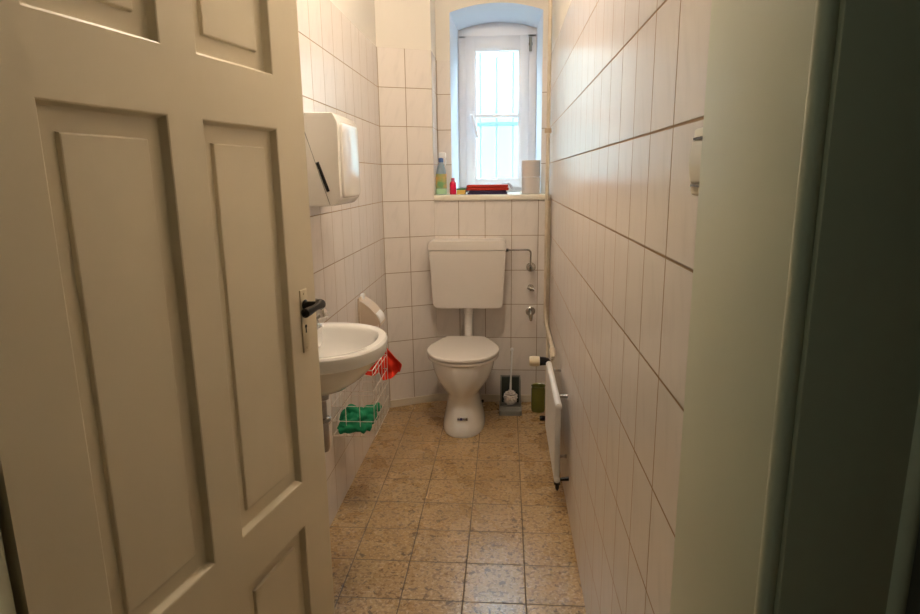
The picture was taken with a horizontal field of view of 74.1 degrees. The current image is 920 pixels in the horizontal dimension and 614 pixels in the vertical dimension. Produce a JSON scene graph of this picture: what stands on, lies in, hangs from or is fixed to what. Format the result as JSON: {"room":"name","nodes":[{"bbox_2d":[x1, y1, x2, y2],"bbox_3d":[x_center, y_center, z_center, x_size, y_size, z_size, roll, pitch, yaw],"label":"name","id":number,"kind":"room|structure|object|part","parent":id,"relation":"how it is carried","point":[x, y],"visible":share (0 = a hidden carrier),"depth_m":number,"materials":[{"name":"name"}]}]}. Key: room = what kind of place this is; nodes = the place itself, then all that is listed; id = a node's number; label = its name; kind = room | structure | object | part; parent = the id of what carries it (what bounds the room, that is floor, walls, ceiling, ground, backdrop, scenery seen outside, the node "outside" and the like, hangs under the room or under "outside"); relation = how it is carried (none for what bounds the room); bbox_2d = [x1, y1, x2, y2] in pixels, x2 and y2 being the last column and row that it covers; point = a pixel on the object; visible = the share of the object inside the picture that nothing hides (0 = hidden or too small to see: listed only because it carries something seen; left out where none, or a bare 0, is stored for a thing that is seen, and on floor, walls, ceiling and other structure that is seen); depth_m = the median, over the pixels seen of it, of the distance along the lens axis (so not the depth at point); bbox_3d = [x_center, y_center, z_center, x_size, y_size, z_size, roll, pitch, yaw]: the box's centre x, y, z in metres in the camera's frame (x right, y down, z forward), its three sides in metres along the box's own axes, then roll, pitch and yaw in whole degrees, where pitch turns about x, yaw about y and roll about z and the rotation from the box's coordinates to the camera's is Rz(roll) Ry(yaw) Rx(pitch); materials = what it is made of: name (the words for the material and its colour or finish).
{"room":"bathroom","nodes":[
{"label":"bathroom","id":0,"kind":"room"},
{"bbox_2d":[296,0,389,525],"bbox_3d":[-0.585,-0.534,2.057,0.120,2.850,2.850,0,12,4],"label":"wall","id":1,"kind":"structure","parent":0,"point":[337,38],"depth_m":2.62,"materials":[{"name":"beige tile"}]},
{"bbox_2d":[0,0,334,613],"bbox_3d":[-0.448,0.096,1.118,0.106,1.992,0.797,3,13,15],"label":"door","id":2,"kind":"structure","parent":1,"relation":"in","point":[162,449],"depth_m":1.00,"materials":[{"name":"beige paint"}]},
{"bbox_3d":[-0.522,-0.564,0.824,0.006,0.269,0.162,3,13,15],"label":"raised panel","id":3,"kind":"part","parent":2,"relation":"part of","materials":[{"name":"beige paint"}]},
{"bbox_3d":[-0.514,0.112,0.968,0.006,0.743,0.162,3,13,15],"label":"raised panel","id":4,"kind":"part","parent":2,"relation":"part of","materials":[{"name":"beige paint"}]},
{"bbox_3d":[-0.437,-0.630,1.128,0.006,0.269,0.166,3,12,15],"label":"raised panel","id":5,"kind":"part","parent":2,"relation":"part of","materials":[{"name":"beige paint"}]},
{"bbox_3d":[-0.429,0.046,1.273,0.006,0.743,0.166,3,12,15],"label":"raised panel","id":6,"kind":"part","parent":2,"relation":"part of","materials":[{"name":"beige paint"}]},
{"bbox_3d":[-0.421,0.717,1.416,0.006,0.250,0.166,3,12,15],"label":"raised panel","id":7,"kind":"part","parent":2,"relation":"part of","materials":[{"name":"beige paint"}]},
{"bbox_3d":[-0.367,0.033,1.443,0.004,0.150,0.031,3,12,15],"label":"handle plate","id":8,"kind":"part","parent":2,"relation":"part of","materials":[{"name":"beige paint"}]},
{"bbox_3d":[-0.348,0.002,1.389,0.062,0.029,0.103,3,12,15],"label":"handle","id":9,"kind":"part","parent":2,"relation":"part of","materials":[{"name":"black"}]},
{"bbox_2d":[304,112,360,205],"bbox_3d":[-0.446,-0.500,2.078,0.154,0.299,0.274,0,12,4],"label":"paper towel dispenser","id":10,"kind":"object","parent":1,"relation":"attached to","point":[331,139],"visible":0.88,"depth_m":1.96,"materials":[{"name":"white plastic"}]},
{"bbox_2d":[317,322,387,395],"bbox_3d":[-0.381,0.176,1.856,0.321,0.161,0.444,0,12,4],"label":"basin","id":11,"kind":"object","parent":1,"relation":"attached to","point":[347,351],"visible":0.55,"depth_m":1.80,"materials":[{"name":"white ceramic"}]},
{"bbox_2d":[315,298,328,327],"bbox_3d":[-0.459,0.023,1.968,0.047,0.094,0.101,-11,16,-40],"label":"tap","id":12,"kind":"object","parent":11,"relation":"on","point":[323,313],"visible":0.43,"depth_m":1.94,"materials":[{"name":"silver metal"}]},
{"bbox_3d":[-0.452,0.027,1.964,0.027,0.052,0.084,-12,16,-42],"label":"spout","id":13,"kind":"part","parent":12,"relation":"part of","materials":[{"name":"silver metal"}]},
{"bbox_2d":[321,394,330,451],"bbox_3d":[-0.472,0.354,1.901,0.140,0.207,0.052,0,12,4],"label":"trap","id":14,"kind":"object","parent":11,"relation":"attached to","point":[326,418],"visible":0.34,"depth_m":1.89,"materials":[{"name":"grey plastic"}]},
{"bbox_2d":[323,422,330,451],"bbox_3d":[-0.427,0.404,1.908,0.040,0.105,0.040,0,12,4],"label":"cup","id":15,"kind":"object","parent":14,"relation":"on","point":[326,429],"depth_m":1.90,"materials":[{"name":"grey plastic"}]},
{"bbox_2d":[330,350,388,436],"bbox_3d":[-0.408,0.346,2.515,0.172,0.275,0.294,0,12,4],"label":"wire basket","id":16,"kind":"object","parent":1,"relation":"attached to","point":[384,368],"visible":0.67,"depth_m":2.45,"materials":[{"name":"white metal"}]},
{"bbox_2d":[337,402,381,433],"bbox_3d":[-0.409,0.435,2.488,0.147,0.102,0.226,0,12,4],"label":"cloth","id":17,"kind":"object","parent":16,"relation":"in","point":[352,413],"visible":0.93,"depth_m":2.43,"materials":[{"name":"green fabric"}]},
{"bbox_2d":[365,348,401,379],"bbox_3d":[-0.345,0.236,2.649,0.187,0.165,0.084,0,12,4],"label":"cloth","id":18,"kind":"object","parent":16,"relation":"on","point":[394,366],"visible":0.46,"depth_m":2.65,"materials":[{"name":"red fabric"}]},
{"bbox_2d":[357,293,384,326],"bbox_3d":[-0.415,0.013,2.869,0.103,0.157,0.130,0,12,4],"label":"toilet paper holder","id":19,"kind":"object","parent":1,"relation":"attached to","point":[367,309],"visible":0.88,"depth_m":2.82,"materials":[{"name":"beige plastic"}]},
{"bbox_3d":[-0.461,0.019,2.874,0.011,0.145,0.130,0,12,4],"label":"plate","id":20,"kind":"part","parent":19,"relation":"part of","materials":[{"name":"beige plastic"}]},
{"bbox_2d":[375,310,384,327],"bbox_3d":[-0.410,0.058,2.879,0.091,0.091,0.098,0,12,4],"label":"toilet paper roll","id":21,"kind":"object","parent":19,"relation":"in","point":[380,314],"visible":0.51,"depth_m":2.86,"materials":[{"name":"white paper"}]},
{"bbox_2d":[374,0,437,399],"bbox_3d":[-0.331,-0.841,3.477,0.373,2.850,0.375,0,12,4],"label":"wall","id":22,"kind":"structure","parent":0,"point":[405,29],"depth_m":3.39,"materials":[{"name":"beige tile"}]},
{"bbox_2d":[330,401,585,613],"bbox_3d":[0.119,1.043,1.651,3.600,0.080,6.000,0,12,4],"label":"floor","id":23,"kind":"structure","parent":0,"point":[430,520],"depth_m":2.37,"materials":[{"name":"tile"}]},
{"bbox_2d":[427,336,498,437],"bbox_3d":[0.024,0.415,3.365,0.384,0.432,0.576,0,12,4],"label":"toilet","id":24,"kind":"object","parent":23,"relation":"on","point":[463,365],"visible":1,"depth_m":3.17,"materials":[{"name":"white ceramic"}]},
{"bbox_3d":[0.018,0.225,3.274,0.384,0.022,0.478,0,12,4],"label":"lid","id":25,"kind":"part","parent":24,"relation":"part of","materials":[{"name":"white plastic"}]},
{"bbox_3d":[0.022,0.444,3.332,0.340,0.390,0.484,0,12,4],"label":"bowl","id":26,"kind":"part","parent":24,"relation":"part of","materials":[{"name":"white ceramic"}]},
{"bbox_2d":[499,375,521,415],"bbox_3d":[0.290,0.506,3.503,0.129,0.190,0.162,0,12,4],"label":"toilet brush holder","id":27,"kind":"object","parent":23,"relation":"on","point":[515,409],"visible":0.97,"depth_m":3.54,"materials":[{"name":"grey plastic"}]},
{"bbox_2d":[503,348,517,404],"bbox_3d":[0.290,0.400,3.490,0.087,0.331,0.078,0,12,4],"label":"toilet brush","id":28,"kind":"object","parent":27,"relation":"on","point":[510,397],"visible":1,"depth_m":3.49,"materials":[{"name":"beige plastic"}]},
{"bbox_3d":[0.294,0.365,3.495,0.013,0.232,0.045,4,13,19],"label":"handle","id":29,"kind":"part","parent":28,"relation":"part of","materials":[{"name":"white plastic"}]},
{"bbox_2d":[499,401,521,415],"bbox_3d":[0.290,0.585,3.520,0.129,0.030,0.162,0,12,4],"label":"tray","id":30,"kind":"object","parent":27,"relation":"on","point":[515,409],"depth_m":3.46,"materials":[{"name":"grey plastic"}]},
{"bbox_3d":[0.294,0.487,3.562,0.099,0.164,0.016,0,12,4],"label":"panel","id":31,"kind":"part","parent":27,"relation":"part of","materials":[{"name":"grey plastic"}]},
{"bbox_2d":[531,383,544,412],"bbox_3d":[0.449,0.523,3.499,0.084,0.154,0.084,0,12,4],"label":"jar","id":32,"kind":"object","parent":23,"relation":"on","point":[538,389],"visible":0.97,"depth_m":3.47,"materials":[{"name":"green glass"}]},
{"bbox_2d":[435,0,547,193],"bbox_3d":[0.199,-1.460,3.487,0.678,1.655,0.001,0,12,4],"label":"wall","id":33,"kind":"structure","parent":0,"point":[443,8],"depth_m":3.52,"materials":[{"name":"beige tile"}]},
{"bbox_2d":[434,199,550,394],"bbox_3d":[0.217,-0.099,3.933,0.658,1.195,0.776,0,12,4],"label":"wall","id":34,"kind":"structure","parent":0,"point":[521,223],"depth_m":3.52,"materials":[{"name":"beige tile"}]},
{"bbox_2d":[390,394,530,407],"bbox_3d":[0.051,0.551,3.662,0.938,0.042,0.100,-1,12,-3],"label":"baseboard","id":35,"kind":"structure","parent":34,"relation":"attached to","point":[433,397],"depth_m":3.66,"materials":[{"name":"beige tile"}]},
{"bbox_2d":[428,238,505,335],"bbox_3d":[0.047,-0.050,3.484,0.431,0.670,0.146,0,12,4],"label":"cistern","id":36,"kind":"object","parent":34,"relation":"attached to","point":[467,274],"visible":0.94,"depth_m":3.39,"materials":[{"name":"beige plastic"}]},
{"bbox_3d":[0.043,-0.350,3.420,0.431,0.056,0.146,0,12,4],"label":"tank lid","id":37,"kind":"part","parent":36,"relation":"part of","materials":[{"name":"beige plastic"}]},
{"bbox_3d":[0.045,-0.176,3.458,0.427,0.350,0.143,0,12,4],"label":"tank","id":38,"kind":"part","parent":36,"relation":"part of","materials":[{"name":"beige plastic"}]},
{"bbox_2d":[434,192,550,200],"bbox_3d":[0.204,-0.687,3.756,0.654,0.030,0.698,0,12,4],"label":"windowsill","id":39,"kind":"structure","parent":34,"relation":"on","point":[510,195],"depth_m":3.42,"materials":[{"name":"beige stone"}]},
{"bbox_2d":[436,152,446,194],"bbox_3d":[-0.109,-0.773,3.534,0.064,0.238,0.046,0,12,4],"label":"spray bottle","id":40,"kind":"object","parent":39,"relation":"on","point":[441,176],"visible":1,"depth_m":3.52,"materials":[{"name":"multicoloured plastic"}]},
{"bbox_2d":[450,178,455,194],"bbox_3d":[-0.041,-0.699,3.529,0.038,0.094,0.030,0,12,4],"label":"bottle","id":41,"kind":"object","parent":39,"relation":"on","point":[452,183],"visible":1,"depth_m":3.52,"materials":[{"name":"red plastic"}]},
{"bbox_2d":[456,188,465,194],"bbox_3d":[0.008,-0.673,3.552,0.051,0.033,0.070,0,12,4],"label":"sponge","id":42,"kind":"object","parent":39,"relation":"on","point":[460,191],"visible":0.99,"depth_m":3.52,"materials":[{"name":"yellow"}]},
{"bbox_2d":[467,190,506,193],"bbox_3d":[0.161,-0.667,3.540,0.229,0.022,0.118,0,12,4],"label":"cloth","id":43,"kind":"object","parent":39,"relation":"on","point":[484,191],"visible":0.91,"depth_m":3.49,"materials":[{"name":"purple"}]},
{"bbox_2d":[466,184,508,190],"bbox_3d":[0.160,-0.694,3.534,0.244,0.033,0.116,0,12,4],"label":"cloth","id":44,"kind":"object","parent":43,"relation":"on","point":[504,186],"visible":1,"depth_m":3.48,"materials":[{"name":"red fabric"}]},
{"bbox_2d":[522,177,539,193],"bbox_3d":[0.411,-0.705,3.530,0.107,0.093,0.107,0,12,4],"label":"paper roll","id":45,"kind":"object","parent":39,"relation":"on","point":[530,185],"visible":1,"depth_m":3.49,"materials":[{"name":"beige paper"}]},
{"bbox_2d":[522,160,540,176],"bbox_3d":[0.410,-0.797,3.511,0.107,0.093,0.107,0,12,4],"label":"paper roll","id":46,"kind":"object","parent":45,"relation":"on","point":[530,168],"visible":0.98,"depth_m":3.47,"materials":[{"name":"beige paper"}]},
{"bbox_2d":[506,248,535,271],"bbox_3d":[0.343,-0.266,3.454,0.174,0.143,0.076,0,12,4],"label":"supply pipe","id":47,"kind":"object","parent":34,"relation":"attached to","point":[530,267],"visible":0.98,"depth_m":3.43,"materials":[{"name":"silver metal"}]},
{"bbox_3d":[0.402,-0.217,3.436,0.036,0.036,0.022,0,12,4],"label":"valve knob","id":48,"kind":"part","parent":47,"relation":"part of","materials":[{"name":"silver metal"}]},
{"bbox_2d":[526,306,534,320],"bbox_3d":[0.407,0.039,3.518,0.056,0.073,0.069,0,12,4],"label":"shutoff valve","id":49,"kind":"object","parent":34,"relation":"attached to","point":[530,311],"visible":1,"depth_m":3.54,"materials":[{"name":"silver metal"}]},
{"bbox_3d":[0.406,0.050,3.503,0.032,0.058,0.036,0,12,4],"label":"lever","id":50,"kind":"part","parent":49,"relation":"part of","materials":[{"name":"silver metal"}]},
{"bbox_2d":[527,284,534,291],"bbox_3d":[0.406,-0.108,3.490,0.047,0.036,0.061,0,12,4],"label":"stub","id":51,"kind":"object","parent":34,"relation":"attached to","point":[530,287],"visible":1,"depth_m":3.47,"materials":[{"name":"silver metal"}]},
{"bbox_2d":[545,201,550,403],"bbox_3d":[0.467,-0.018,3.213,0.019,1.047,0.626,1,12,8],"label":"pipe","id":52,"kind":"object","parent":34,"relation":"attached to","point":[549,221],"visible":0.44,"depth_m":3.45,"materials":[{"name":"white metal"}]},
{"bbox_2d":[449,2,542,192],"bbox_3d":[0.224,-1.223,3.731,0.530,1.088,0.380,0,12,4],"label":"wall reveal","id":53,"kind":"structure","parent":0,"point":[469,16],"depth_m":3.66,"materials":[{"name":"white paint"}]},
{"bbox_2d":[458,22,536,191],"bbox_3d":[0.238,-1.262,3.893,0.490,1.037,0.145,0,12,4],"label":"window","id":54,"kind":"structure","parent":53,"relation":"in","point":[499,36],"depth_m":3.87,"materials":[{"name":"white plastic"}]},
{"bbox_3d":[0.090,-1.164,3.883,0.060,0.167,0.063,0,12,4],"label":"handle","id":55,"kind":"part","parent":54,"relation":"part of","materials":[{"name":"white plastic"}]},
{"bbox_2d":[549,0,711,613],"bbox_3d":[0.472,-0.553,2.087,0.120,2.850,3.070,0,12,4],"label":"wall","id":56,"kind":"structure","parent":0,"point":[628,77],"depth_m":1.30,"materials":[{"name":"beige tile"}]},
{"bbox_2d":[529,356,568,490],"bbox_3d":[0.413,0.481,2.693,0.126,0.376,0.645,-1,12,-3],"label":"radiator","id":57,"kind":"object","parent":56,"relation":"attached to","point":[553,406],"visible":0.98,"depth_m":2.53,"materials":[{"name":"white metal"}]},
{"bbox_3d":[0.402,0.476,2.649,0.024,0.309,0.555,0,12,4],"label":"panel","id":58,"kind":"part","parent":57,"relation":"part of","materials":[{"name":"white metal"}]},
{"bbox_2d":[543,0,555,358],"bbox_3d":[0.455,-0.981,2.995,0.038,2.393,0.630,0,12,4],"label":"pipe","id":59,"kind":"object","parent":56,"relation":"attached to","point":[552,350],"visible":1,"depth_m":3.31,"materials":[{"name":"beige metal"}]},
{"bbox_2d":[688,127,702,195],"bbox_3d":[0.306,-0.184,0.770,0.014,0.086,0.083,0,12,4],"label":"light switch","id":60,"kind":"object","parent":56,"relation":"attached to","point":[694,162],"visible":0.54,"depth_m":0.78,"materials":[{"name":"beige plastic"}]},
{"bbox_2d":[905,525,919,613],"bbox_3d":[0.041,-0.217,0.540,3.600,2.850,0.150,0,12,4],"label":"wall","id":61,"kind":"structure","parent":0,"point":[913,601],"depth_m":0.54,"materials":[{"name":"grey paint"}]},
{"bbox_2d":[0,0,815,613],"bbox_3d":[-0.152,0.158,0.684,0.915,2.060,0.253,0,12,4],"label":"door frame","id":62,"kind":"structure","parent":61,"relation":"attached to","point":[759,51],"depth_m":0.60,"materials":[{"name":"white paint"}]},
{"bbox_2d":[754,0,919,613],"bbox_3d":[-0.159,0.151,0.550,1.088,2.130,0.028,0,12,4],"label":"trim","id":63,"kind":"structure","parent":61,"relation":"attached to","point":[826,11],"depth_m":0.49,"materials":[{"name":"green paint"}]},
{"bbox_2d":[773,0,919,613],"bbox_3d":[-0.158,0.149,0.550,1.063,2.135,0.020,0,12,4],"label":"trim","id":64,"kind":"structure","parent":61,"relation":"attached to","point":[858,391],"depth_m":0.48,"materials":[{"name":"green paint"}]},
{"bbox_3d":[0.254,-0.972,4.059,1.900,2.850,0.160,0,12,4],"label":"wall","id":65,"kind":"structure","parent":0,"visible":0},
{"bbox_2d":[477,52,517,177],"bbox_3d":[0.257,-1.314,4.149,0.550,1.120,0.030,0,12,4],"label":"bars","id":66,"kind":"object","parent":65,"relation":"in","point":[480,123],"visible":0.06,"depth_m":4.15,"materials":[{"name":"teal metal"}]},
{"label":"outside","id":67,"kind":"structure","parent":0,"visible":0},
{"bbox_3d":[0.503,0.962,6.835,14.000,0.100,4.000,0,12,4],"label":"ground","id":68,"kind":"structure","parent":67,"visible":0},
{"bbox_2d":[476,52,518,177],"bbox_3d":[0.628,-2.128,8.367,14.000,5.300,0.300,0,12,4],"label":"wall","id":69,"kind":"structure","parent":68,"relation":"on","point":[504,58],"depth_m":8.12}
]}

